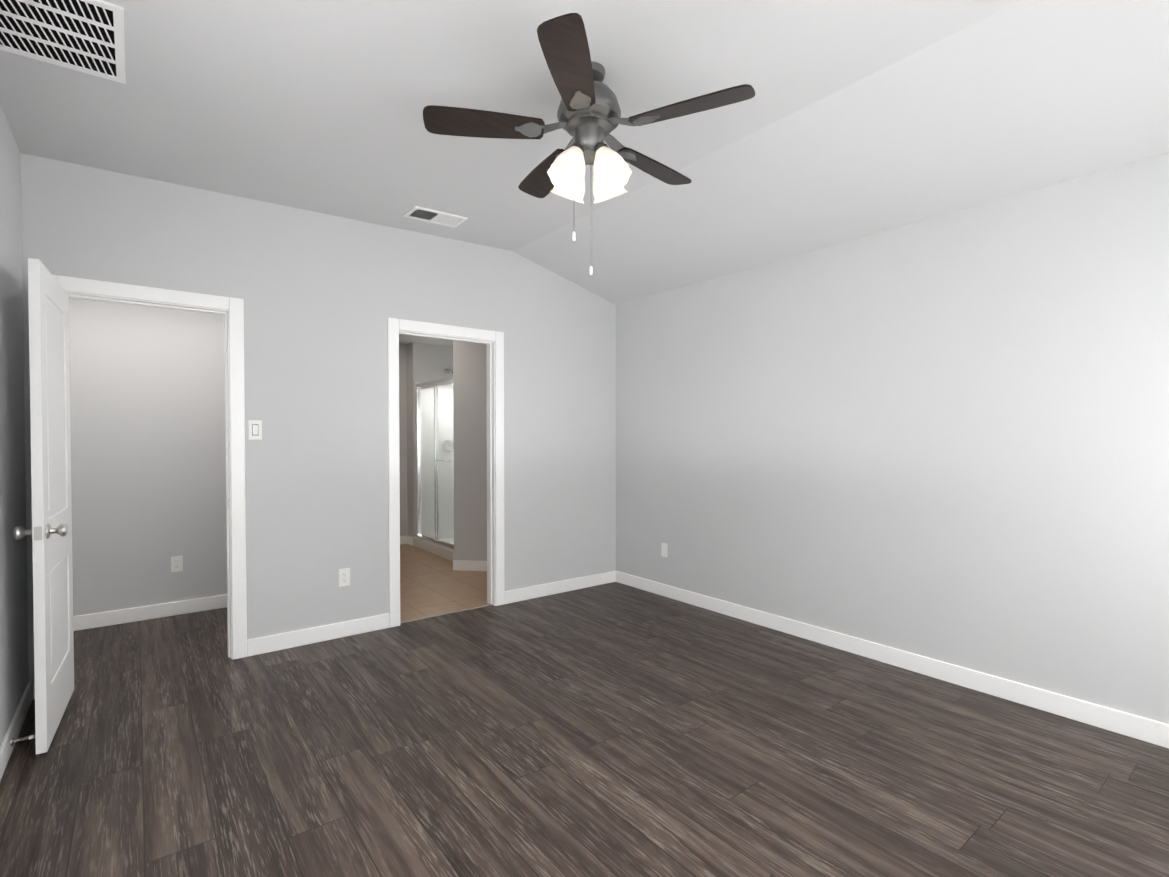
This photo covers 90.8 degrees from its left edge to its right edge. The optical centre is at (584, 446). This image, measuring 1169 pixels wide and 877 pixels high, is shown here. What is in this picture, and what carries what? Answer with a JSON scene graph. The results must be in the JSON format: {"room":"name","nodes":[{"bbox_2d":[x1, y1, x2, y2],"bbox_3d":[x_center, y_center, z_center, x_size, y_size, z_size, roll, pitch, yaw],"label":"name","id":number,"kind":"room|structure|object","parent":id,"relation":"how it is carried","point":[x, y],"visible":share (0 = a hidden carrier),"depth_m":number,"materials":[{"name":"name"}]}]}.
{"room":"empty bedroom","nodes":[
{"label":"empty bedroom","id":0,"kind":"room"},
{"bbox_2d":[0,105,28,745],"bbox_3d":[-1.440,-0.285,1.043,0.120,3.150,4.680,-1,1,-38],"label":"wall","id":1,"kind":"structure","parent":0,"point":[14,673],"depth_m":2.54,"materials":[{"name":"grey paint"}]},
{"bbox_2d":[0,680,32,780],"bbox_3d":[-1.387,1.239,1.110,0.014,0.100,4.440,-1,1,-38],"label":"baseboard","id":2,"kind":"structure","parent":1,"relation":"attached to","point":[13,731],"depth_m":2.47,"materials":[{"name":"white wood"}]},
{"bbox_2d":[10,734,34,744],"bbox_3d":[-2.318,1.206,2.374,0.074,0.025,0.026,-1,1,-38],"label":"spring door stop","id":3,"kind":"object","parent":2,"relation":"attached to","point":[29,738],"visible":1,"depth_m":2.37,"materials":[{"name":"silver metal"}]},
{"bbox_2d":[69,298,226,615],"bbox_3d":[-3.440,0.021,3.953,2.850,2.440,0.120,-1,1,-38],"label":"wall","id":4,"kind":"structure","parent":0,"point":[147,431],"depth_m":4.10,"materials":[{"name":"grey paint"}]},
{"bbox_2d":[73,594,226,630],"bbox_3d":[-3.351,1.191,3.956,2.730,0.100,0.014,-1,1,-38],"label":"baseboard","id":5,"kind":"structure","parent":4,"relation":"attached to","point":[106,618],"depth_m":4.11,"materials":[{"name":"white wood"}]},
{"bbox_2d":[171,556,182,571],"bbox_3d":[-2.995,0.862,4.233,0.070,0.115,0.009,-1,1,-38],"label":"outlet","id":6,"kind":"object","parent":4,"relation":"attached to","point":[176,563],"visible":1,"depth_m":4.23,"materials":[{"name":"white plastic"}]},
{"bbox_2d":[20,153,615,699],"bbox_3d":[-1.274,-0.335,4.061,3.850,3.150,0.120,-1,1,-38],"label":"wall","id":7,"kind":"structure","parent":0,"point":[324,297],"depth_m":3.73,"materials":[{"name":"grey paint"}]},
{"bbox_2d":[13,258,73,754],"bbox_3d":[-2.432,0.244,2.641,0.163,2.015,0.732,-1,1,-35],"label":"hall door","id":8,"kind":"structure","parent":7,"relation":"in","point":[50,531],"depth_m":2.48,"materials":[{"name":"white wood"}]},
{"bbox_2d":[52,275,246,659],"bbox_3d":[-2.402,0.194,3.192,0.890,2.120,0.152,-1,1,-38],"label":"door frame","id":9,"kind":"structure","parent":7,"relation":"attached to","point":[234,307],"depth_m":3.37,"materials":[{"name":"white wood"}]},
{"bbox_2d":[248,420,261,439],"bbox_3d":[-1.968,-0.100,3.444,0.070,0.115,0.010,-1,1,-38],"label":"light switch","id":10,"kind":"object","parent":7,"relation":"attached to","point":[254,429],"visible":1,"depth_m":3.44,"materials":[{"name":"white plastic"}]},
{"bbox_2d":[247,613,388,656],"bbox_3d":[-1.674,1.196,3.690,0.850,0.100,0.014,-1,1,-38],"label":"baseboard","id":11,"kind":"structure","parent":7,"relation":"attached to","point":[281,641],"depth_m":3.66,"materials":[{"name":"white wood"}]},
{"bbox_2d":[339,568,349,586],"bbox_3d":[-1.570,0.855,3.770,0.070,0.115,0.009,-1,1,-38],"label":"electrical outlet","id":12,"kind":"object","parent":7,"relation":"attached to","point":[344,576],"visible":1,"depth_m":3.77,"materials":[{"name":"white plastic"}]},
{"bbox_2d":[387,318,503,627],"bbox_3d":[-1.025,0.176,4.263,0.900,2.120,0.152,-1,1,-38],"label":"door frame","id":13,"kind":"structure","parent":7,"relation":"attached to","point":[394,325],"depth_m":4.39,"materials":[{"name":"white wood"}]},
{"bbox_2d":[400,604,492,623],"bbox_3d":[-1.019,1.233,4.273,0.740,0.006,0.040,-1,1,-38],"label":"trim","id":14,"kind":"structure","parent":7,"relation":"attached to","point":[434,615],"depth_m":4.25,"materials":[{"name":"wood"}]},
{"bbox_2d":[504,571,615,603],"bbox_3d":[-0.187,1.177,4.847,1.120,0.100,0.014,-1,1,-38],"label":"baseboard","id":15,"kind":"structure","parent":7,"relation":"attached to","point":[511,596],"depth_m":4.81,"materials":[{"name":"white wood"}]},
{"bbox_2d":[399,334,452,345],"bbox_3d":[-2.617,-1.275,4.958,5.170,0.120,2.970,-1,1,-38],"label":"ceiling","id":16,"kind":"structure","parent":0,"point":[405,339],"depth_m":6.75,"materials":[{"name":"white paint"}]},
{"bbox_2d":[399,340,486,560],"bbox_3d":[-1.540,-0.009,5.818,2.440,2.440,2.970,-1,1,-38],"label":"wall","id":17,"kind":"structure","parent":0,"point":[464,362],"depth_m":5.64,"materials":[{"name":"grey paint"}]},
{"bbox_2d":[400,536,408,544],"bbox_3d":[-2.693,1.147,6.660,1.330,0.100,0.014,-1,1,-38],"label":"baseboard","id":18,"kind":"structure","parent":17,"relation":"attached to","point":[406,540],"depth_m":7.03,"materials":[{"name":"white wood"}]},
{"bbox_2d":[413,382,453,561],"bbox_3d":[-1.382,0.211,6.717,0.852,1.970,1.110,-1,1,-38],"label":"shower stall","id":19,"kind":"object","parent":17,"relation":"attached to","point":[436,549],"depth_m":6.74,"materials":[{"name":"white"}]},
{"bbox_2d":[416,369,453,549],"bbox_3d":[-1.517,0.067,6.623,0.507,2.037,1.088,-1,1,-38],"label":"shower enclosure","id":20,"kind":"object","parent":19,"relation":"attached to","point":[435,461],"visible":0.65,"depth_m":6.48,"materials":[{"name":"clear glass"}]},
{"bbox_2d":[453,560,486,570],"bbox_3d":[-1.074,1.164,5.629,0.438,0.100,0.014,0,1,7],"label":"baseboard","id":21,"kind":"structure","parent":17,"relation":"attached to","point":[465,565],"depth_m":5.63,"materials":[{"name":"white wood"}]},
{"bbox_2d":[400,544,488,620],"bbox_3d":[-1.518,1.241,5.811,2.440,0.060,3.040,-1,1,-38],"label":"floor","id":22,"kind":"structure","parent":0,"point":[431,584],"depth_m":5.08,"materials":[{"name":"beige tile"}]},
{"bbox_2d":[0,582,1168,876],"bbox_3d":[-0.664,1.296,2.459,5.130,0.060,5.920,-1,1,-38],"label":"floor","id":23,"kind":"structure","parent":0,"point":[614,730],"depth_m":2.31,"materials":[{"name":"brown wood"}]},
{"bbox_2d":[0,0,1168,304],"bbox_3d":[0.164,-1.587,2.194,4.090,0.785,4.560,-1,1,-38],"label":"ceiling","id":24,"kind":"structure","parent":0,"point":[854,120],"depth_m":2.45,"materials":[{"name":"white paint"}]},
{"bbox_2d":[0,0,125,83],"bbox_3d":[-1.815,-1.423,1.949,0.407,0.018,0.500,-1,1,-38],"label":"ceiling vent","id":25,"kind":"object","parent":24,"relation":"in","point":[86,36],"visible":1,"depth_m":1.99,"materials":[{"name":"white metal"}]},
{"bbox_2d":[403,206,467,227],"bbox_3d":[-0.970,-1.497,3.758,0.360,0.018,0.200,-1,1,-38],"label":"ceiling vent","id":26,"kind":"object","parent":24,"relation":"in","point":[433,216],"visible":1,"depth_m":3.75,"materials":[{"name":"white metal"}]},
{"bbox_2d":[423,13,754,274],"bbox_3d":[0.028,-1.086,2.300,1.202,0.779,1.212,-1,1,-38],"label":"ceiling fan","id":27,"kind":"object","parent":24,"relation":"hanging from","point":[590,119],"visible":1,"depth_m":2.18,"materials":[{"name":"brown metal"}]},
{"bbox_2d":[616,153,1168,723],"bbox_3d":[1.693,-0.326,3.481,0.120,3.150,4.680,-1,1,-38],"label":"wall","id":28,"kind":"structure","parent":0,"point":[944,437],"depth_m":3.10,"materials":[{"name":"grey paint"}]},
{"bbox_2d":[661,542,667,557],"bbox_3d":[0.660,0.849,4.737,0.009,0.115,0.070,-1,1,-38],"label":"electrical outlet","id":29,"kind":"object","parent":28,"relation":"attached to","point":[664,549],"visible":1,"depth_m":4.73,"materials":[{"name":"white plastic"}]},
{"bbox_2d":[616,571,1168,747],"bbox_3d":[1.640,1.200,3.465,0.014,0.100,4.440,-1,1,-38],"label":"baseboard","id":30,"kind":"structure","parent":28,"relation":"attached to","point":[1129,725],"depth_m":3.10,"materials":[{"name":"white wood"}]}
]}

